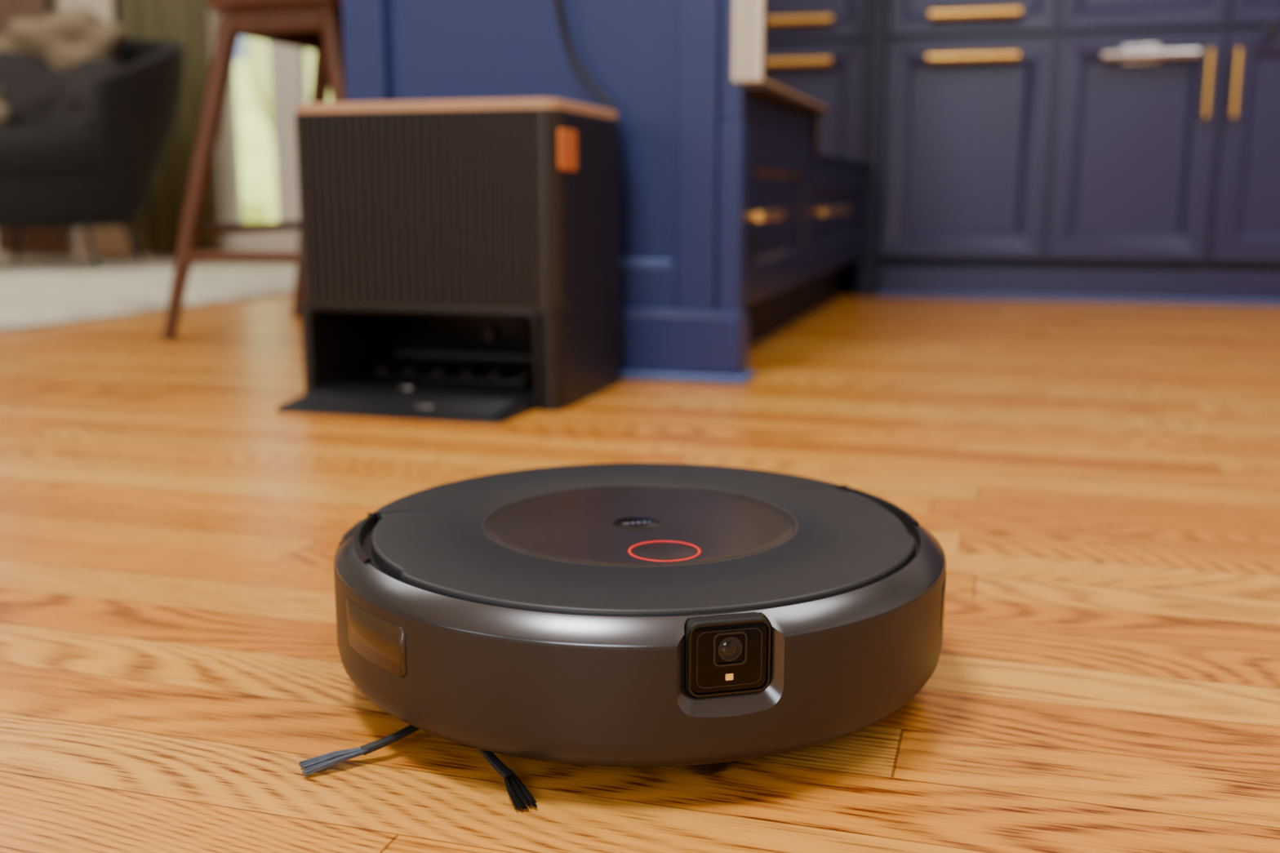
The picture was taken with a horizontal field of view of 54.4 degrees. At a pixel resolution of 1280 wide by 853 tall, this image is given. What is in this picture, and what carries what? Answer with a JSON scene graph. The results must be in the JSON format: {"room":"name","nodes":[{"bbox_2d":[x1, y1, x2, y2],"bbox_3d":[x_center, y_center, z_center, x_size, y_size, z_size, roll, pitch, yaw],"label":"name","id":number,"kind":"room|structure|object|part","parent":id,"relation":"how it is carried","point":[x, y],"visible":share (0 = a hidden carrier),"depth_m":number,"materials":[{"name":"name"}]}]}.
{"room":"kitchen","nodes":[
{"label":"kitchen","id":0,"kind":"room"},
{"bbox_2d":[46,0,229,229],"bbox_3d":[-1.893,-2.007,5.143,4.480,2.600,0.120,3,11,16],"label":"wall","id":1,"kind":"structure","parent":0,"point":[52,6],"depth_m":5.23,"materials":[{"name":"beige paint"}]},
{"bbox_2d":[0,228,176,258],"bbox_3d":[-2.967,-0.834,5.614,2.280,0.120,0.018,3,11,16],"label":"baseboard","id":2,"kind":"structure","parent":1,"relation":"attached to","point":[72,237],"depth_m":5.46,"materials":[{"name":"wood"}]},
{"bbox_2d":[216,13,239,222],"bbox_3d":[-1.716,-1.834,5.111,0.035,1.960,0.060,3,11,16],"label":"frame","id":3,"kind":"object","parent":1,"relation":"attached to","point":[228,114],"visible":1,"depth_m":5.22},
{"bbox_2d":[204,0,298,251],"bbox_3d":[-1.497,-1.800,4.985,0.730,2.250,0.025,3,11,16],"label":"door frame","id":4,"kind":"structure","parent":1,"relation":"attached to","point":[274,241],"depth_m":5.19,"materials":[{"name":"white paint"}]},
{"bbox_2d":[229,222,298,231],"bbox_3d":[-1.431,-0.838,5.211,0.630,0.035,0.060,3,11,16],"label":"frame","id":5,"kind":"object","parent":1,"relation":"attached to","point":[229,222],"visible":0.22,"depth_m":5.25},
{"bbox_2d":[231,35,331,222],"bbox_3d":[-1.431,-1.818,5.027,0.560,1.960,0.003,3,11,16],"label":"pane","id":6,"kind":"object","parent":5,"relation":"on","point":[251,73],"visible":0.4,"depth_m":5.18,"materials":[{"name":"clear glass"}]},
{"bbox_2d":[268,41,304,221],"bbox_3d":[-1.440,-1.819,5.031,0.140,1.960,0.060,3,11,16],"label":"curtain","id":7,"kind":"object","parent":5,"relation":"on","point":[286,62],"visible":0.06,"depth_m":5.11,"materials":[{"name":"white fabric"}]},
{"bbox_3d":[-2.312,-3.061,4.903,2.900,0.024,0.024,3,11,16],"label":"curtain rod","id":8,"kind":"object","parent":1,"relation":"attached to","visible":0},
{"bbox_2d":[0,0,66,253],"bbox_3d":[-2.660,-1.905,5.222,0.376,2.330,0.048,3,11,16],"label":"drape","id":9,"kind":"object","parent":8,"relation":"hanging from","point":[41,240],"visible":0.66,"depth_m":5.38,"materials":[{"name":"brown fabric"}]},
{"bbox_2d":[59,0,131,253],"bbox_3d":[-2.291,-1.885,5.114,0.266,2.330,0.048,3,11,16],"label":"drape","id":10,"kind":"object","parent":8,"relation":"hanging from","point":[106,239],"visible":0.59,"depth_m":5.29,"materials":[{"name":"beige fabric"}]},
{"bbox_2d":[120,0,220,254],"bbox_3d":[-1.938,-1.866,5.011,0.403,2.330,0.048,3,11,16],"label":"drape","id":11,"kind":"object","parent":8,"relation":"hanging from","point":[159,224],"visible":0.4,"depth_m":5.11,"materials":[{"name":"green fabric"}]},
{"bbox_2d":[0,255,1279,852],"bbox_3d":[-1.249,0.032,1.445,8.000,0.050,7.200,3,11,16],"label":"floor","id":12,"kind":"structure","parent":0,"point":[1097,484],"depth_m":0.88,"materials":[{"name":"brown wood"}]},
{"bbox_2d":[0,257,296,330],"bbox_3d":[-2.533,-0.389,3.453,2.986,0.032,2.816,3,11,16],"label":"shag rug","id":13,"kind":"object","parent":12,"relation":"on","point":[34,291],"visible":0.81,"depth_m":3.35,"materials":[{"name":"white carpet"}]},
{"bbox_2d":[0,8,185,269],"bbox_3d":[-1.980,-0.968,4.131,0.939,0.860,0.840,0,11,-1],"label":"lounge armchair","id":14,"kind":"object","parent":13,"relation":"on","point":[89,112],"visible":1,"depth_m":4.01,"materials":[{"name":"black fabric"}]},
{"bbox_2d":[0,88,9,124],"bbox_3d":[-2.183,-1.033,4.086,0.215,0.194,0.301,8,6,-26],"label":"drape","id":15,"kind":"object","parent":14,"relation":"hanging from","point":[4,93],"depth_m":4.03,"materials":[{"name":"beige fabric"}]},
{"bbox_3d":[-2.175,-0.673,4.357,0.020,0.196,0.093,-10,15,-43],"label":"leg","id":16,"kind":"part","parent":14,"relation":"part of","materials":[{"name":"brown wood"}]},
{"bbox_2d":[0,50,62,125],"bbox_3d":[-2.090,-1.117,4.204,0.361,0.318,0.165,2,-14,-19],"label":"pillow","id":17,"kind":"object","parent":14,"relation":"on","point":[31,81],"depth_m":4.15,"materials":[{"name":"grey fabric"}]},
{"bbox_2d":[0,124,97,173],"bbox_3d":[-1.979,-0.903,4.093,0.720,0.140,0.740,0,11,-1],"label":"seat cushion","id":18,"kind":"object","parent":14,"relation":"on","point":[24,148],"depth_m":3.80,"materials":[{"name":"black fabric"}]},
{"bbox_2d":[0,8,128,71],"bbox_3d":[-2.000,-1.275,4.282,0.460,0.315,0.231,-2,28,-13],"label":"throw blanket","id":19,"kind":"object","parent":14,"relation":"on","point":[60,41],"depth_m":4.19,"materials":[{"name":"beige fabric"}]},
{"bbox_3d":[-1.980,-0.756,4.151,0.700,0.170,0.700,0,11,-1],"label":"seat","id":20,"kind":"part","parent":14,"relation":"part of","materials":[{"name":"black fabric"}]},
{"bbox_2d":[48,57,125,127],"bbox_3d":[-1.846,-1.090,4.177,0.322,0.300,0.156,-8,-16,23],"label":"pillow","id":21,"kind":"object","parent":14,"relation":"on","point":[70,80],"depth_m":4.13,"materials":[{"name":"black fabric"}]},
{"bbox_3d":[-1.765,-0.604,3.991,0.097,0.197,0.020,8,14,38],"label":"leg","id":22,"kind":"part","parent":14,"relation":"part of","materials":[{"name":"brown wood"}]},
{"bbox_3d":[-1.794,-0.675,4.367,0.020,0.196,0.093,9,14,40],"label":"leg","id":23,"kind":"part","parent":14,"relation":"part of","materials":[{"name":"brown wood"}]},
{"bbox_2d":[160,0,346,341],"bbox_3d":[-0.623,-0.520,2.453,0.477,0.671,0.505,3,11,16],"label":"counter stool","id":24,"kind":"object","parent":12,"relation":"on","point":[315,25],"visible":0.56,"depth_m":2.28,"materials":[{"name":"brown wood"}]},
{"bbox_3d":[-0.812,-0.460,2.306,0.181,0.608,0.038,-3,11,-15],"label":"leg","id":25,"kind":"part","parent":24,"relation":"part of","materials":[{"name":"brown wood"}]},
{"bbox_3d":[-0.607,-0.793,2.397,0.290,0.028,0.400,3,11,16],"label":"seat frame","id":26,"kind":"part","parent":24,"relation":"part of","materials":[{"name":"brown wood"}]},
{"bbox_3d":[-0.707,-0.532,2.688,0.038,0.609,0.201,-10,15,-43],"label":"leg","id":27,"kind":"part","parent":24,"relation":"part of","materials":[{"name":"brown wood"}]},
{"bbox_3d":[-0.518,-0.444,2.220,0.037,0.607,0.160,-8,13,-35],"label":"leg","id":28,"kind":"part","parent":24,"relation":"part of","materials":[{"name":"brown wood"}]},
{"bbox_2d":[276,97,620,424],"bbox_3d":[-0.252,-0.233,1.673,0.372,0.387,0.378,3,11,16],"label":"dock","id":29,"kind":"object","parent":12,"relation":"on","point":[460,258],"visible":1,"depth_m":1.60,"materials":[{"name":"plastic"}]},
{"bbox_2d":[368,362,534,386],"bbox_3d":[-0.249,-0.074,1.756,0.240,0.012,0.120,3,11,16],"label":"tray","id":30,"kind":"object","parent":29,"relation":"on","point":[437,374],"depth_m":1.72,"materials":[{"name":"black plastic"}]},
{"bbox_3d":[-0.240,-0.426,1.688,0.364,0.013,0.272,3,11,16],"label":"lid","id":31,"kind":"part","parent":29,"relation":"part of","materials":[{"name":"brown wood"}]},
{"bbox_2d":[342,0,888,385],"bbox_3d":[0.043,-0.732,2.894,0.924,0.920,2.265,3,11,16],"label":"kitchen island","id":32,"kind":"object","parent":12,"relation":"on","point":[743,215],"visible":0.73,"depth_m":1.84,"materials":[{"name":"blue wood"}]},
{"bbox_3d":[-0.158,-0.566,1.842,0.586,0.780,0.010,3,11,16],"label":"panel","id":33,"kind":"part","parent":32,"relation":"part of","materials":[{"name":"blue paint"}]},
{"bbox_2d":[553,0,620,173],"bbox_3d":[-0.102,-0.619,1.772,0.157,0.510,0.028,3,11,16],"label":"power cable","id":34,"kind":"object","parent":32,"relation":"attached to","point":[579,67],"visible":0.78,"depth_m":1.79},
{"bbox_3d":[-0.165,-0.214,1.896,0.460,0.068,0.019,3,11,16],"label":"rail","id":35,"kind":"part","parent":32,"relation":"part of","materials":[{"name":"blue paint"}]},
{"bbox_3d":[0.133,-0.300,1.794,0.034,0.275,0.039,3,11,16],"label":"corner post","id":36,"kind":"part","parent":32,"relation":"part of","materials":[{"name":"blue paint"}]},
{"bbox_3d":[0.133,-0.684,1.723,0.034,0.505,0.036,3,11,16],"label":"corner post","id":37,"kind":"part","parent":32,"relation":"part of","materials":[{"name":"blue paint"}]},
{"bbox_3d":[0.189,-0.317,1.871,0.028,0.016,0.165,3,11,16],"label":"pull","id":38,"kind":"part","parent":32,"relation":"part of","materials":[{"name":"gold metal"}]},
{"bbox_3d":[0.230,-0.356,2.093,0.020,0.255,0.590,3,11,16],"label":"drawer","id":39,"kind":"part","parent":32,"relation":"part of","materials":[{"name":"blue paint"}]},
{"bbox_3d":[0.360,-0.589,2.519,0.026,0.055,1.560,3,11,16],"label":"rail","id":40,"kind":"part","parent":32,"relation":"part of","materials":[{"name":"blue paint"}]},
{"bbox_2d":[731,0,832,115],"bbox_3d":[0.243,-0.749,1.998,0.048,0.449,0.652,3,11,16],"label":"built-in oven","id":41,"kind":"object","parent":32,"relation":"on","point":[781,49],"visible":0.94,"depth_m":1.88,"materials":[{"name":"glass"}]},
{"bbox_3d":[0.244,-0.533,2.044,0.044,0.008,0.642,3,11,16],"label":"trim","id":42,"kind":"part","parent":41,"relation":"part of","materials":[{"name":"brown wood"}]},
{"bbox_3d":[0.263,-0.751,1.987,0.004,0.430,0.632,3,11,16],"label":"door glass","id":43,"kind":"part","parent":41,"relation":"part of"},
{"bbox_3d":[0.396,-0.444,2.557,0.028,0.016,0.360,3,11,16],"label":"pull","id":44,"kind":"part","parent":32,"relation":"part of","materials":[{"name":"gold metal"}]},
{"bbox_3d":[0.445,-0.474,2.804,0.020,0.225,0.895,3,11,16],"label":"drawer","id":45,"kind":"part","parent":32,"relation":"part of","materials":[{"name":"blue paint"}]},
{"bbox_3d":[0.460,-0.857,2.773,0.026,0.520,0.930,3,11,16],"label":"glass","id":46,"kind":"part","parent":32,"relation":"part of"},
{"bbox_2d":[298,462,946,809],"bbox_3d":[-0.009,0.098,0.714,0.359,0.089,0.340,-3,11,-14],"label":"robot vacuum","id":47,"kind":"object","parent":12,"relation":"on","point":[704,619],"visible":1,"depth_m":0.59,"materials":[{"name":"black plastic"}]},
{"bbox_3d":[-0.151,0.062,0.681,0.011,0.007,0.096,-2,11,-10],"label":"arm rail","id":48,"kind":"part","parent":47,"relation":"part of","materials":[{"name":"black plastic"}]},
{"bbox_3d":[-0.110,0.150,0.627,0.012,0.009,0.071,9,14,39],"label":"brush arm","id":49,"kind":"part","parent":47,"relation":"part of","materials":[{"name":"rubber"}]},
{"bbox_3d":[-0.078,0.153,0.614,0.012,0.008,0.088,-4,11,-20],"label":"brush arm","id":50,"kind":"part","parent":47,"relation":"part of","materials":[{"name":"rubber"}]},
{"bbox_3d":[-0.001,0.057,0.711,0.300,0.009,0.312,-3,11,-14],"label":"lid","id":51,"kind":"part","parent":47,"relation":"part of","materials":[{"name":"black plastic"}]},
{"bbox_3d":[0.040,0.103,0.554,0.036,0.032,0.002,-3,11,-14],"label":"camera glass","id":52,"kind":"part","parent":47,"relation":"part of","materials":[{"name":"black glass"}]},
{"bbox_3d":[0.147,0.049,0.754,0.011,0.007,0.096,-3,11,-17],"label":"arm rail","id":53,"kind":"part","parent":47,"relation":"part of","materials":[{"name":"black plastic"}]},
{"bbox_2d":[877,0,1279,306],"bbox_3d":[2.031,-0.780,3.149,2.733,0.920,0.653,3,11,16],"label":"base cabinet","id":54,"kind":"object","parent":12,"relation":"on","point":[1113,151],"depth_m":3.14,"materials":[{"name":"blue wood"}]}
]}

